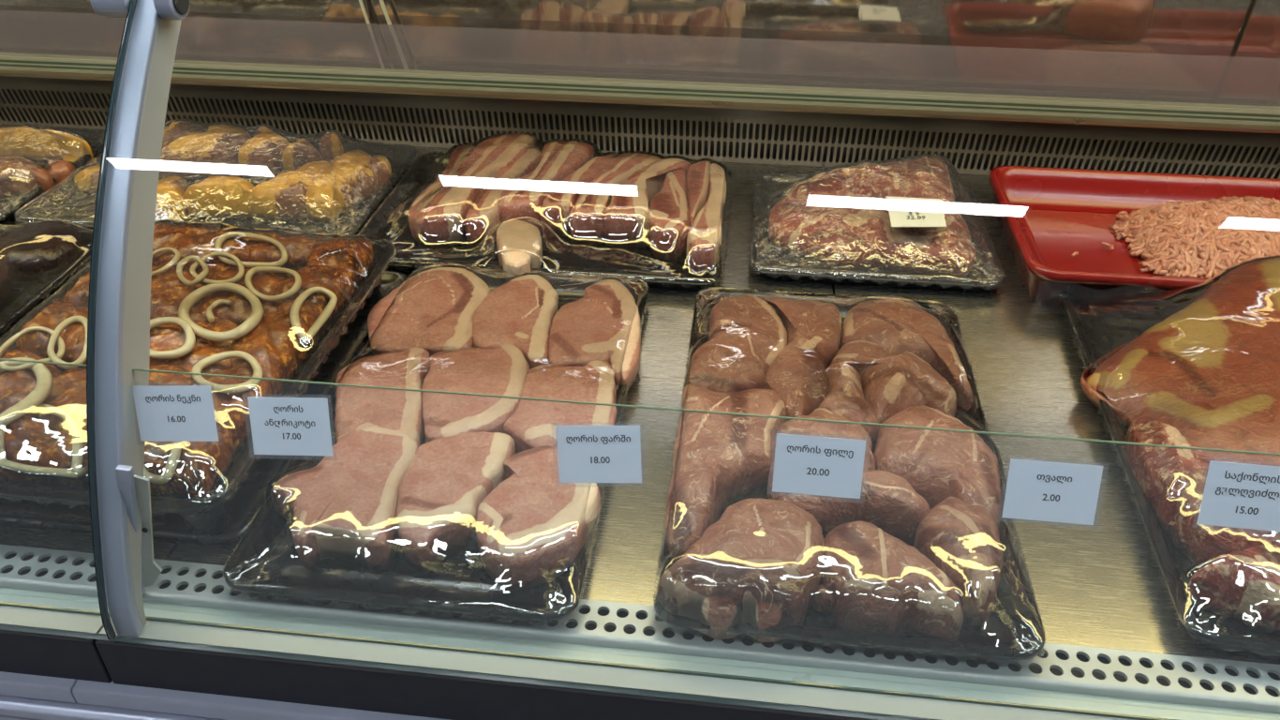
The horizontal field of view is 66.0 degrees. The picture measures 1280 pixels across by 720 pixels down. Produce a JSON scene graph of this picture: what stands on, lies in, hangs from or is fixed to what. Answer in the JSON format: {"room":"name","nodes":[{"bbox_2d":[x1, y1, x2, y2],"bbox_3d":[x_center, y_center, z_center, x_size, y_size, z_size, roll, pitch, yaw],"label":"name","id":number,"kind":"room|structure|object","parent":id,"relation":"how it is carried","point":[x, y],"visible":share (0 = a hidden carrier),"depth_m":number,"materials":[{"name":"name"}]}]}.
{"room":"food shop","nodes":[
{"label":"food shop","id":0,"kind":"room"},
{"bbox_3d":[0.083,1.242,0.709,6.600,0.050,5.400,4,34,6],"label":"floor","id":1,"kind":"structure","parent":0,"visible":0},
{"bbox_2d":[0,0,1279,719],"bbox_3d":[-0.038,-0.022,1.145,3.240,1.550,1.104,4,34,6],"label":"display case","id":2,"kind":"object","parent":1,"relation":"on","point":[116,619],"depth_m":0.96,"materials":[{"name":"metal"}]},
{"bbox_2d":[0,219,92,337],"bbox_3d":[-0.777,-0.031,0.983,0.272,0.042,0.464,4,34,6],"label":"tray","id":3,"kind":"object","parent":2,"relation":"on","point":[26,295],"visible":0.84,"depth_m":1.07,"materials":[{"name":"black plastic"}]},
{"bbox_2d":[0,260,14,306],"bbox_3d":[-0.731,-0.069,1.033,0.111,0.034,0.160,4,34,6],"label":"offal","id":4,"kind":"object","parent":3,"relation":"in","point":[7,275],"visible":1,"depth_m":1.06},
{"bbox_2d":[0,223,85,281],"bbox_3d":[-0.688,-0.128,1.120,0.100,0.034,0.100,4,34,6],"label":"meat piece","id":5,"kind":"object","parent":3,"relation":"in","point":[35,251],"visible":0.99,"depth_m":1.10,"materials":[{"name":"food"}]},
{"bbox_2d":[0,123,104,223],"bbox_3d":[-0.972,-0.272,1.325,0.427,0.056,0.287,4,34,6],"label":"tray","id":6,"kind":"object","parent":2,"relation":"on","point":[95,137],"visible":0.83,"depth_m":1.35,"materials":[{"name":"black plastic"}]},
{"bbox_2d":[0,156,54,198],"bbox_3d":[-0.812,-0.242,1.280,0.102,0.042,0.066,-7,35,-10],"label":"chicken thigh","id":7,"kind":"object","parent":6,"relation":"in","point":[18,176],"visible":1,"depth_m":1.26},
{"bbox_2d":[0,125,93,162],"bbox_3d":[-0.840,-0.301,1.362,0.177,0.047,0.033,1,34,1],"label":"chicken thigh","id":8,"kind":"object","parent":6,"relation":"in","point":[38,144],"visible":1,"depth_m":1.35},
{"bbox_2d":[43,158,75,184],"bbox_3d":[-0.771,-0.245,1.299,0.048,0.027,0.064,4,34,6],"label":"chicken thigh","id":9,"kind":"object","parent":6,"relation":"in","point":[59,170],"visible":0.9,"depth_m":1.29},
{"bbox_2d":[133,385,218,441],"bbox_3d":[-0.315,0.037,0.667,0.065,0.046,0.015,3,34,4],"label":"price tag","id":10,"kind":"object","parent":2,"relation":"on","point":[169,412],"visible":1,"depth_m":0.67,"materials":[{"name":"paper"}]},
{"bbox_2d":[0,270,407,541],"bbox_3d":[-0.445,0.013,0.945,0.335,0.013,0.424,4,34,6],"label":"tray","id":11,"kind":"object","parent":2,"relation":"on","point":[245,500],"visible":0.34,"depth_m":0.80,"materials":[{"name":"black plastic"}]},
{"bbox_2d":[0,219,397,543],"bbox_3d":[-0.430,-0.010,0.907,0.302,0.094,0.427,4,34,6],"label":"tray","id":12,"kind":"object","parent":11,"relation":"on","point":[208,513],"visible":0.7,"depth_m":0.83,"materials":[{"name":"black plastic"}]},
{"bbox_2d":[0,357,53,428],"bbox_3d":[-0.513,0.033,0.784,0.084,0.025,0.107,4,34,6],"label":"onion ring","id":13,"kind":"object","parent":12,"relation":"on","point":[42,389],"visible":0.96,"depth_m":0.78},
{"bbox_2d":[0,413,54,485],"bbox_3d":[-0.483,0.063,0.766,0.097,0.037,0.058,4,34,6],"label":"meat","id":14,"kind":"object","parent":12,"relation":"on","point":[26,435],"visible":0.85,"depth_m":0.75,"materials":[{"name":"food"}]},
{"bbox_2d":[0,348,63,420],"bbox_3d":[-0.520,0.021,0.831,0.120,0.034,0.063,29,44,36],"label":"meat","id":15,"kind":"object","parent":12,"relation":"on","point":[16,385],"visible":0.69,"depth_m":0.81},
{"bbox_2d":[0,326,65,371],"bbox_3d":[-0.523,-0.009,0.842,0.063,0.016,0.073,4,34,6],"label":"onion ring","id":16,"kind":"object","parent":15,"relation":"on","point":[60,353],"visible":0.96,"depth_m":0.85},
{"bbox_2d":[0,402,86,477],"bbox_3d":[-0.457,0.061,0.749,0.057,0.019,0.107,-19,38,-25],"label":"onion ring","id":17,"kind":"object","parent":12,"relation":"on","point":[77,470],"visible":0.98,"depth_m":0.73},
{"bbox_2d":[15,297,74,366],"bbox_3d":[-0.531,-0.029,0.904,0.050,0.035,0.084,4,34,6],"label":"meat","id":18,"kind":"object","parent":12,"relation":"on","point":[37,342],"visible":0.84,"depth_m":0.88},
{"bbox_2d":[32,423,89,488],"bbox_3d":[-0.427,0.071,0.759,0.088,0.033,0.050,4,34,6],"label":"meat","id":19,"kind":"object","parent":12,"relation":"on","point":[56,452],"visible":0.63,"depth_m":0.74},
{"bbox_2d":[38,367,86,432],"bbox_3d":[-0.459,0.033,0.818,0.094,0.028,0.085,4,34,6],"label":"meat","id":20,"kind":"object","parent":12,"relation":"on","point":[72,400],"visible":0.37,"depth_m":0.80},
{"bbox_2d":[46,315,87,369],"bbox_3d":[-0.494,-0.015,0.856,0.033,0.014,0.079,-11,36,-16],"label":"onion ring","id":21,"kind":"object","parent":20,"relation":"on","point":[53,357],"visible":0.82,"depth_m":0.85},
{"bbox_2d":[57,306,88,371],"bbox_3d":[-0.498,-0.021,0.892,0.055,0.035,0.110,-21,39,-28],"label":"meat","id":22,"kind":"object","parent":12,"relation":"on","point":[73,335],"visible":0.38,"depth_m":0.87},
{"bbox_2d":[62,269,89,306],"bbox_3d":[-0.527,-0.071,0.966,0.041,0.035,0.086,4,34,6],"label":"meat","id":23,"kind":"object","parent":12,"relation":"on","point":[78,294],"visible":0.3,"depth_m":0.94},
{"bbox_2d":[144,459,187,498],"bbox_3d":[-0.373,0.084,0.739,0.071,0.034,0.012,4,34,6],"label":"meat","id":24,"kind":"object","parent":12,"relation":"on","point":[156,468],"visible":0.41,"depth_m":0.73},
{"bbox_2d":[148,363,193,386],"bbox_3d":[-0.394,0.031,0.814,0.096,0.038,0.068,21,39,27],"label":"meat","id":25,"kind":"object","parent":12,"relation":"on","point":[156,379],"visible":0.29,"depth_m":0.81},
{"bbox_2d":[149,262,196,318],"bbox_3d":[-0.467,-0.066,0.961,0.104,0.031,0.111,4,34,6],"label":"meat","id":26,"kind":"object","parent":12,"relation":"on","point":[168,291],"visible":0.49,"depth_m":0.94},
{"bbox_2d":[151,247,180,275],"bbox_3d":[-0.480,-0.096,0.978,0.048,0.012,0.057,4,34,6],"label":"onion ring","id":27,"kind":"object","parent":26,"relation":"on","point":[176,252],"visible":0.59,"depth_m":0.97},
{"bbox_2d":[176,254,208,285],"bbox_3d":[-0.438,-0.088,0.964,0.029,0.010,0.062,-16,37,-23],"label":"onion ring","id":28,"kind":"object","parent":26,"relation":"on","point":[179,268],"visible":1,"depth_m":0.96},
{"bbox_2d":[144,441,218,497],"bbox_3d":[-0.357,0.071,0.756,0.074,0.035,0.061,4,34,6],"label":"meat","id":29,"kind":"object","parent":12,"relation":"on","point":[155,452],"visible":0.45,"depth_m":0.73,"materials":[{"name":"food"}]},
{"bbox_2d":[143,441,182,484],"bbox_3d":[-0.363,0.061,0.748,0.037,0.019,0.090,-11,36,-16],"label":"onion ring","id":30,"kind":"object","parent":29,"relation":"on","point":[171,466],"visible":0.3,"depth_m":0.72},
{"bbox_2d":[148,312,238,372],"bbox_3d":[-0.407,-0.014,0.883,0.132,0.034,0.096,17,38,23],"label":"meat","id":31,"kind":"object","parent":12,"relation":"in","point":[165,337],"visible":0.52,"depth_m":0.86,"materials":[{"name":"food"}]},
{"bbox_2d":[149,316,195,358],"bbox_3d":[-0.413,-0.020,0.856,0.071,0.015,0.044,26,42,33],"label":"onion ring","id":32,"kind":"object","parent":31,"relation":"on","point":[188,346],"visible":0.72,"depth_m":0.85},
{"bbox_2d":[151,223,251,269],"bbox_3d":[-0.467,-0.115,1.028,0.144,0.037,0.082,4,34,6],"label":"meat","id":33,"kind":"object","parent":12,"relation":"on","point":[200,242],"visible":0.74,"depth_m":1.01,"materials":[{"name":"food"}]},
{"bbox_2d":[196,431,234,494],"bbox_3d":[-0.330,0.077,0.752,0.022,0.032,0.056,4,34,6],"label":"meat","id":34,"kind":"object","parent":12,"relation":"in","point":[219,452],"visible":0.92,"depth_m":0.75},
{"bbox_2d":[190,366,272,460],"bbox_3d":[-0.348,0.036,0.808,0.074,0.037,0.096,4,34,6],"label":"meat","id":35,"kind":"object","parent":12,"relation":"on","point":[231,410],"visible":0.53,"depth_m":0.79,"materials":[{"name":"food"}]},
{"bbox_2d":[191,350,262,393],"bbox_3d":[-0.342,0.010,0.817,0.052,0.016,0.076,-23,40,-30],"label":"onion ring","id":36,"kind":"object","parent":35,"relation":"on","point":[205,362],"visible":0.92,"depth_m":0.81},
{"bbox_2d":[191,260,284,325],"bbox_3d":[-0.391,-0.064,0.961,0.103,0.030,0.144,-16,37,-22],"label":"meat","id":37,"kind":"object","parent":12,"relation":"on","point":[265,283],"visible":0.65,"depth_m":0.94,"materials":[{"name":"food"}]},
{"bbox_2d":[189,251,244,283],"bbox_3d":[-0.416,-0.089,0.969,0.074,0.012,0.045,27,42,33],"label":"onion ring","id":38,"kind":"object","parent":37,"relation":"on","point":[192,270],"visible":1,"depth_m":0.97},
{"bbox_2d":[205,298,232,322],"bbox_3d":[-0.391,-0.045,0.907,0.019,0.008,0.040,4,34,6],"label":"onion ring","id":39,"kind":"object","parent":37,"relation":"on","point":[209,314],"visible":1,"depth_m":0.91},
{"bbox_2d":[178,282,263,341],"bbox_3d":[-0.382,-0.045,0.899,0.070,0.016,0.113,-21,40,-28],"label":"onion ring","id":40,"kind":"object","parent":37,"relation":"on","point":[255,318],"visible":0.98,"depth_m":0.89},
{"bbox_2d":[214,231,288,267],"bbox_3d":[-0.395,-0.111,1.002,0.078,0.019,0.062,4,34,6],"label":"onion ring","id":41,"kind":"object","parent":37,"relation":"on","point":[219,241],"visible":0.99,"depth_m":1.00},
{"bbox_2d":[244,266,301,301],"bbox_3d":[-0.351,-0.075,0.945,0.047,0.012,0.076,-26,42,-33],"label":"onion ring","id":42,"kind":"object","parent":37,"relation":"on","point":[295,288],"visible":1,"depth_m":0.94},
{"bbox_2d":[229,311,311,397],"bbox_3d":[-0.335,-0.012,0.878,0.065,0.036,0.111,4,34,6],"label":"meat","id":43,"kind":"object","parent":12,"relation":"on","point":[274,343],"visible":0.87,"depth_m":0.86,"materials":[{"name":"food"}]},
{"bbox_2d":[243,232,327,275],"bbox_3d":[-0.381,-0.113,1.032,0.133,0.031,0.056,4,34,6],"label":"meat","id":44,"kind":"object","parent":12,"relation":"on","point":[298,248],"visible":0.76,"depth_m":1.02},
{"bbox_2d":[289,286,337,344],"bbox_3d":[-0.304,-0.042,0.902,0.031,0.019,0.080,4,34,6],"label":"onion ring","id":45,"kind":"object","parent":12,"relation":"on","point":[294,319],"visible":1,"depth_m":0.90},
{"bbox_2d":[273,265,354,352],"bbox_3d":[-0.325,-0.057,0.947,0.069,0.034,0.133,4,34,6],"label":"meat","id":46,"kind":"object","parent":12,"relation":"in","point":[311,275],"visible":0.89,"depth_m":0.94,"materials":[{"name":"food"}]},
{"bbox_2d":[306,238,374,306],"bbox_3d":[-0.314,-0.097,1.004,0.060,0.036,0.103,4,34,6],"label":"meat","id":47,"kind":"object","parent":12,"relation":"on","point":[352,257],"visible":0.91,"depth_m":1.00,"materials":[{"name":"food"}]},
{"bbox_2d":[14,118,417,235],"bbox_3d":[-0.535,-0.244,1.281,0.427,0.061,0.287,4,34,6],"label":"tray","id":48,"kind":"object","parent":2,"relation":"on","point":[63,200],"visible":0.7,"depth_m":1.25,"materials":[{"name":"black plastic"}]},
{"bbox_2d":[74,165,100,193],"bbox_3d":[-0.696,-0.237,1.284,0.070,0.031,0.037,4,34,6],"label":"chicken thigh","id":49,"kind":"object","parent":48,"relation":"in","point":[88,176],"visible":0.4,"depth_m":1.27},
{"bbox_2d":[154,175,190,222],"bbox_3d":[-0.579,-0.201,1.219,0.059,0.045,0.076,4,34,6],"label":"chicken thigh","id":50,"kind":"object","parent":48,"relation":"in","point":[171,201],"visible":0.69,"depth_m":1.20},
{"bbox_2d":[161,120,208,149],"bbox_3d":[-0.639,-0.303,1.366,0.095,0.049,0.062,-6,35,-9],"label":"chicken thigh","id":51,"kind":"object","parent":48,"relation":"in","point":[174,126],"visible":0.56,"depth_m":1.34},
{"bbox_2d":[159,124,251,179],"bbox_3d":[-0.589,-0.288,1.340,0.123,0.053,0.087,-9,35,-14],"label":"chicken thigh","id":52,"kind":"object","parent":48,"relation":"in","point":[215,151],"visible":0.91,"depth_m":1.31},
{"bbox_2d":[183,175,254,217],"bbox_3d":[-0.512,-0.205,1.222,0.090,0.047,0.045,4,34,6],"label":"chicken thigh","id":53,"kind":"object","parent":48,"relation":"in","point":[215,196],"visible":0.97,"depth_m":1.21},
{"bbox_2d":[238,126,290,180],"bbox_3d":[-0.496,-0.284,1.335,0.072,0.053,0.093,4,34,6],"label":"chicken thigh","id":54,"kind":"object","parent":48,"relation":"in","point":[260,158],"visible":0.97,"depth_m":1.30},
{"bbox_2d":[248,161,329,220],"bbox_3d":[-0.423,-0.216,1.239,0.062,0.048,0.127,22,40,28],"label":"chicken thigh","id":55,"kind":"object","parent":48,"relation":"in","point":[282,197],"visible":0.84,"depth_m":1.21},
{"bbox_2d":[282,138,322,172],"bbox_3d":[-0.446,-0.270,1.319,0.050,0.049,0.044,4,34,6],"label":"chicken thigh","id":56,"kind":"object","parent":48,"relation":"in","point":[302,152],"visible":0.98,"depth_m":1.30},
{"bbox_2d":[319,132,343,163],"bbox_3d":[-0.420,-0.292,1.353,0.034,0.046,0.020,4,34,6],"label":"chicken thigh","id":57,"kind":"object","parent":48,"relation":"in","point":[329,141],"visible":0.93,"depth_m":1.35},
{"bbox_2d":[305,149,371,223],"bbox_3d":[-0.378,-0.229,1.259,0.056,0.047,0.159,4,34,6],"label":"chicken thigh","id":58,"kind":"object","parent":48,"relation":"in","point":[337,189],"visible":0.98,"depth_m":1.22},
{"bbox_2d":[362,154,391,200],"bbox_3d":[-0.348,-0.241,1.287,0.035,0.036,0.103,7,35,9],"label":"chicken thigh","id":59,"kind":"object","parent":48,"relation":"in","point":[379,171],"visible":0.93,"depth_m":1.28},
{"bbox_2d":[247,396,332,456],"bbox_3d":[-0.234,0.045,0.660,0.064,0.046,0.016,3,34,5],"label":"price tag","id":60,"kind":"object","parent":2,"relation":"on","point":[279,425],"visible":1,"depth_m":0.66,"materials":[{"name":"paper"}]},
{"bbox_2d":[223,263,649,621],"bbox_3d":[-0.147,0.034,0.887,0.264,0.046,0.480,4,34,6],"label":"tray","id":61,"kind":"object","parent":2,"relation":"on","point":[266,560],"visible":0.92,"depth_m":0.73,"materials":[{"name":"black plastic"}]},
{"bbox_2d":[270,426,418,571],"bbox_3d":[-0.231,0.104,0.779,0.107,0.038,0.139,4,34,6],"label":"pork chop","id":62,"kind":"object","parent":61,"relation":"in","point":[344,506],"visible":0.97,"depth_m":0.75,"materials":[{"name":"food"}]},
{"bbox_2d":[334,347,430,446],"bbox_3d":[-0.232,0.042,0.877,0.084,0.030,0.160,-3,34,-5],"label":"pork chop","id":63,"kind":"object","parent":61,"relation":"in","point":[356,409],"visible":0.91,"depth_m":0.87,"materials":[{"name":"food"}]},
{"bbox_2d":[367,267,491,356],"bbox_3d":[-0.215,-0.049,1.016,0.120,0.024,0.168,4,34,6],"label":"pork chop","id":64,"kind":"object","parent":61,"relation":"in","point":[433,311],"visible":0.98,"depth_m":0.99,"materials":[{"name":"food"}]},
{"bbox_2d":[395,431,515,572],"bbox_3d":[-0.149,0.106,0.777,0.081,0.036,0.138,4,34,6],"label":"pork chop","id":65,"kind":"object","parent":61,"relation":"in","point":[440,493],"visible":0.98,"depth_m":0.76,"materials":[{"name":"food"}]},
{"bbox_2d":[421,343,529,442],"bbox_3d":[-0.146,0.034,0.887,0.097,0.032,0.140,-5,35,-7],"label":"pork chop","id":66,"kind":"object","parent":61,"relation":"in","point":[500,370],"visible":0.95,"depth_m":0.87,"materials":[{"name":"food"}]},
{"bbox_2d":[472,274,558,369],"bbox_3d":[-0.126,-0.042,1.005,0.092,0.024,0.163,4,34,6],"label":"pork chop","id":67,"kind":"object","parent":61,"relation":"in","point":[520,312],"visible":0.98,"depth_m":0.99,"materials":[{"name":"food"}]},
{"bbox_2d":[476,445,600,590],"bbox_3d":[-0.077,0.117,0.760,0.090,0.038,0.134,4,34,6],"label":"pork chop","id":68,"kind":"object","parent":61,"relation":"in","point":[531,527],"visible":0.91,"depth_m":0.73,"materials":[{"name":"food"}]},
{"bbox_2d":[503,359,616,453],"bbox_3d":[-0.066,0.044,0.875,0.094,0.030,0.136,4,34,6],"label":"pork chop","id":69,"kind":"object","parent":61,"relation":"in","point":[533,424],"visible":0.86,"depth_m":0.86,"materials":[{"name":"food"}]},
{"bbox_2d":[548,279,640,392],"bbox_3d":[-0.042,-0.030,0.987,0.095,0.027,0.183,4,34,6],"label":"pork chop","id":70,"kind":"object","parent":61,"relation":"in","point":[603,324],"visible":0.97,"depth_m":0.96,"materials":[{"name":"food"}]},
{"bbox_2d":[357,133,732,290],"bbox_3d":[-0.107,-0.194,1.210,0.430,0.060,0.314,4,34,6],"label":"tray","id":71,"kind":"object","parent":2,"relation":"on","point":[390,221],"visible":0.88,"depth_m":1.16,"materials":[{"name":"black plastic"}]},
{"bbox_2d":[407,145,475,243],"bbox_3d":[-0.245,-0.218,1.250,0.037,0.039,0.235,5,34,7],"label":"slice","id":72,"kind":"object","parent":71,"relation":"in","point":[415,215],"visible":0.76,"depth_m":1.20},
{"bbox_2d":[423,133,535,247],"bbox_3d":[-0.197,-0.224,1.249,0.071,0.052,0.274,7,35,10],"label":"slice","id":73,"kind":"object","parent":71,"relation":"in","point":[444,218],"visible":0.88,"depth_m":1.18,"materials":[{"name":"food"}]},
{"bbox_2d":[464,148,541,248],"bbox_3d":[-0.169,-0.209,1.231,0.044,0.047,0.221,8,35,12],"label":"slice","id":74,"kind":"object","parent":71,"relation":"in","point":[482,221],"visible":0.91,"depth_m":1.16,"materials":[{"name":"food"}]},
{"bbox_2d":[495,219,542,277],"bbox_3d":[-0.137,-0.128,1.122,0.052,0.034,0.112,-5,34,-7],"label":"slice","id":75,"kind":"object","parent":71,"relation":"in","point":[519,244],"visible":0.98,"depth_m":1.10,"materials":[{"name":"food"}]},
{"bbox_2d":[498,140,594,233],"bbox_3d":[-0.114,-0.221,1.246,0.069,0.051,0.215,8,35,12],"label":"slice","id":76,"kind":"object","parent":71,"relation":"in","point":[522,200],"visible":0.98,"depth_m":1.20,"materials":[{"name":"food"}]},
{"bbox_2d":[540,154,616,237],"bbox_3d":[-0.072,-0.212,1.234,0.040,0.049,0.176,13,36,18],"label":"slice","id":77,"kind":"object","parent":71,"relation":"in","point":[556,208],"visible":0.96,"depth_m":1.18,"materials":[{"name":"food"}]},
{"bbox_2d":[569,152,661,244],"bbox_3d":[-0.030,-0.206,1.226,0.062,0.049,0.199,14,36,19],"label":"slice","id":78,"kind":"object","parent":71,"relation":"in","point":[587,215],"visible":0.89,"depth_m":1.17,"materials":[{"name":"food"}]},
{"bbox_2d":[603,158,690,247],"bbox_3d":[0.009,-0.199,1.214,0.061,0.051,0.184,12,36,17],"label":"slice","id":79,"kind":"object","parent":71,"relation":"in","point":[625,220],"visible":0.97,"depth_m":1.16,"materials":[{"name":"food"}]},
{"bbox_2d":[647,168,690,262],"bbox_3d":[0.039,-0.181,1.190,0.054,0.049,0.176,4,34,6],"label":"slice","id":80,"kind":"object","parent":71,"relation":"in","point":[668,219],"visible":0.96,"depth_m":1.13,"materials":[{"name":"food"}]},
{"bbox_2d":[686,160,710,224],"bbox_3d":[0.068,-0.191,1.203,0.032,0.051,0.189,4,34,6],"label":"slice","id":81,"kind":"object","parent":71,"relation":"in","point":[698,173],"visible":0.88,"depth_m":1.19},
{"bbox_2d":[686,163,726,277],"bbox_3d":[0.082,-0.175,1.181,0.038,0.049,0.233,4,34,6],"label":"slice","id":82,"kind":"object","parent":71,"relation":"in","point":[704,239],"visible":0.95,"depth_m":1.10,"materials":[{"name":"food"}]},
{"bbox_2d":[556,424,646,482],"bbox_3d":[-0.027,0.062,0.641,0.064,0.046,0.015,3,34,4],"label":"price tag","id":83,"kind":"object","parent":2,"relation":"on","point":[587,453],"visible":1,"depth_m":0.64,"materials":[{"name":"paper"}]},
{"bbox_2d":[0,69,1279,178],"bbox_3d":[0.004,-0.321,1.369,3.200,0.092,0.041,4,34,6],"label":"vent","id":84,"kind":"object","parent":2,"relation":"attached to","point":[740,125],"depth_m":1.35,"materials":[{"name":"metal"}]},
{"bbox_2d":[768,432,866,498],"bbox_3d":[0.113,0.068,0.626,0.062,0.042,0.015,4,34,6],"label":"price tag","id":85,"kind":"object","parent":2,"relation":"on","point":[811,465],"visible":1,"depth_m":0.63,"materials":[{"name":"paper"}]},
{"bbox_2d":[651,286,1045,659],"bbox_3d":[0.168,0.052,0.851,0.270,0.059,0.464,4,34,6],"label":"tray","id":86,"kind":"object","parent":2,"relation":"on","point":[1014,628],"visible":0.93,"depth_m":0.71,"materials":[{"name":"black plastic"}]},
{"bbox_2d":[664,384,786,561],"bbox_3d":[0.072,0.084,0.803,0.095,0.045,0.208,4,34,6],"label":"fillet","id":87,"kind":"object","parent":86,"relation":"on","point":[721,459],"visible":0.93,"depth_m":0.79,"materials":[{"name":"food"}]},
{"bbox_2d":[686,294,788,392],"bbox_3d":[0.101,-0.016,0.957,0.088,0.037,0.181,9,35,12],"label":"fillet","id":88,"kind":"object","parent":86,"relation":"on","point":[747,333],"visible":0.9,"depth_m":0.93,"materials":[{"name":"food"}]},
{"bbox_2d":[656,498,825,641],"bbox_3d":[0.084,0.146,0.707,0.093,0.051,0.132,22,40,29],"label":"fillet","id":89,"kind":"object","parent":86,"relation":"on","point":[759,565],"visible":1,"depth_m":0.68,"materials":[{"name":"food"}]},
{"bbox_2d":[759,296,841,421],"bbox_3d":[0.152,-0.004,0.938,0.085,0.039,0.208,4,34,6],"label":"fillet","id":90,"kind":"object","parent":86,"relation":"on","point":[798,374],"visible":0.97,"depth_m":0.91,"materials":[{"name":"food"}]},
{"bbox_2d":[767,407,875,535],"bbox_3d":[0.149,0.082,0.807,0.086,0.044,0.133,4,34,6],"label":"fillet","id":91,"kind":"object","parent":86,"relation":"on","point":[812,504],"visible":0.43,"depth_m":0.80,"materials":[{"name":"food"}]},
{"bbox_2d":[809,583,833,614],"bbox_3d":[0.132,0.168,0.703,0.029,0.019,0.018,4,34,6],"label":"fillet","id":92,"kind":"object","parent":86,"relation":"on","point":[823,602],"visible":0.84,"depth_m":0.70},
{"bbox_2d":[818,361,878,451],"bbox_3d":[0.183,0.036,0.876,0.053,0.044,0.094,4,34,6],"label":"fillet","id":93,"kind":"object","parent":86,"relation":"on","point":[845,397],"visible":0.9,"depth_m":0.85,"materials":[{"name":"food"}]},
{"bbox_2d":[775,470,930,544],"bbox_3d":[0.165,0.107,0.770,0.121,0.044,0.049,4,34,6],"label":"fillet","id":94,"kind":"object","parent":86,"relation":"on","point":[887,500],"visible":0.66,"depth_m":0.75,"materials":[{"name":"food"}]},
{"bbox_2d":[820,520,963,639],"bbox_3d":[0.177,0.152,0.701,0.094,0.047,0.091,4,34,6],"label":"fillet","id":95,"kind":"object","parent":86,"relation":"on","point":[877,582],"visible":1,"depth_m":0.67,"materials":[{"name":"food"}]},
{"bbox_2d":[829,339,956,427],"bbox_3d":[0.229,0.019,0.896,0.093,0.049,0.129,-9,35,-14],"label":"fillet","id":96,"kind":"object","parent":86,"relation":"on","point":[891,384],"visible":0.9,"depth_m":0.87,"materials":[{"name":"food"}]},
{"bbox_2d":[840,298,972,411],"bbox_3d":[0.252,-0.013,0.952,0.112,0.040,0.162,4,34,6],"label":"fillet","id":97,"kind":"object","parent":86,"relation":"on","point":[898,326],"visible":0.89,"depth_m":0.94,"materials":[{"name":"food"}]},
{"bbox_2d":[873,404,1001,527],"bbox_3d":[0.241,0.085,0.802,0.100,0.046,0.142,4,34,6],"label":"fillet","id":98,"kind":"object","parent":86,"relation":"on","point":[939,465],"visible":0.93,"depth_m":0.78,"materials":[{"name":"food"}]},
{"bbox_2d":[913,496,1003,625],"bbox_3d":[0.235,0.139,0.723,0.061,0.045,0.108,4,34,6],"label":"fillet","id":99,"kind":"object","parent":86,"relation":"on","point":[960,538],"visible":0.98,"depth_m":0.70,"materials":[{"name":"food"}]},
{"bbox_2d":[749,153,1005,292],"bbox_3d":[0.276,-0.181,1.182,0.280,0.073,0.274,4,34,6],"label":"tray","id":100,"kind":"object","parent":2,"relation":"on","point":[770,186],"visible":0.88,"depth_m":1.14,"materials":[{"name":"black plastic"}]},
{"bbox_2d":[788,156,954,213],"bbox_3d":[0.286,-0.222,1.224,0.203,0.050,0.139,4,34,6],"label":"meat","id":101,"kind":"object","parent":100,"relation":"in","point":[875,181],"visible":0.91,"depth_m":1.20,"materials":[{"name":"food"}]},
{"bbox_2d":[767,189,976,278],"bbox_3d":[0.271,-0.165,1.172,0.234,0.043,0.178,4,34,6],"label":"meat","id":102,"kind":"object","parent":100,"relation":"in","point":[843,229],"visible":0.73,"depth_m":1.12,"materials":[{"name":"food"}]},
{"bbox_2d":[885,195,946,226],"bbox_3d":[0.309,-0.165,1.105,0.062,0.007,0.066,4,34,6],"label":"paper note","id":103,"kind":"object","parent":100,"relation":"on","point":[903,211],"visible":1,"depth_m":1.11,"materials":[{"name":"beige"}]},
{"bbox_2d":[1001,458,1103,524],"bbox_3d":[0.257,0.082,0.613,0.062,0.042,0.015,4,34,6],"label":"price tag","id":104,"kind":"object","parent":2,"relation":"on","point":[1035,489],"visible":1,"depth_m":0.61,"materials":[{"name":"paper"}]},
{"bbox_2d":[988,165,1279,307],"bbox_3d":[0.699,-0.133,1.135,0.545,0.049,0.285,4,34,6],"label":"tray","id":105,"kind":"object","parent":2,"relation":"on","point":[1045,215],"visible":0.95,"depth_m":1.21,"materials":[{"name":"plastic"}]},
{"bbox_2d":[1071,195,1279,278],"bbox_3d":[0.670,-0.165,1.171,0.263,0.060,0.240,16,37,21],"label":"minced pork","id":106,"kind":"object","parent":105,"relation":"in","point":[1196,239],"visible":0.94,"depth_m":1.12,"materials":[{"name":"food"}]},
{"bbox_2d":[1059,254,1279,655],"bbox_3d":[0.559,0.049,0.836,0.302,0.084,0.492,5,35,8],"label":"tray","id":107,"kind":"object","parent":2,"relation":"on","point":[1098,329],"visible":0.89,"depth_m":0.80,"materials":[{"name":"black plastic"}]},
{"bbox_2d":[1080,253,1279,466],"bbox_3d":[0.598,-0.001,0.902,0.404,0.074,0.241,-23,40,-30],"label":"meat slab","id":108,"kind":"object","parent":107,"relation":"in","point":[1209,371],"visible":0.89,"depth_m":0.88,"materials":[{"name":"food"}]},
{"bbox_2d":[1124,416,1279,566],"bbox_3d":[0.443,0.107,0.764,0.106,0.050,0.169,-28,43,-35],"label":"meat slab","id":109,"kind":"object","parent":107,"relation":"in","point":[1173,480],"visible":0.57,"depth_m":0.76,"materials":[{"name":"food"}]},
{"bbox_2d":[1185,541,1279,634],"bbox_3d":[0.433,0.154,0.700,0.084,0.044,0.066,4,34,6],"label":"meat slab","id":110,"kind":"object","parent":107,"relation":"in","point":[1243,585],"visible":1,"depth_m":0.69,"materials":[{"name":"food"}]},
{"bbox_2d":[1196,460,1279,531],"bbox_3d":[0.371,0.084,0.601,0.060,0.045,0.016,4,34,6],"label":"price tag","id":111,"kind":"object","parent":2,"relation":"on","point":[1235,495],"visible":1,"depth_m":0.60,"materials":[{"name":"paper"}]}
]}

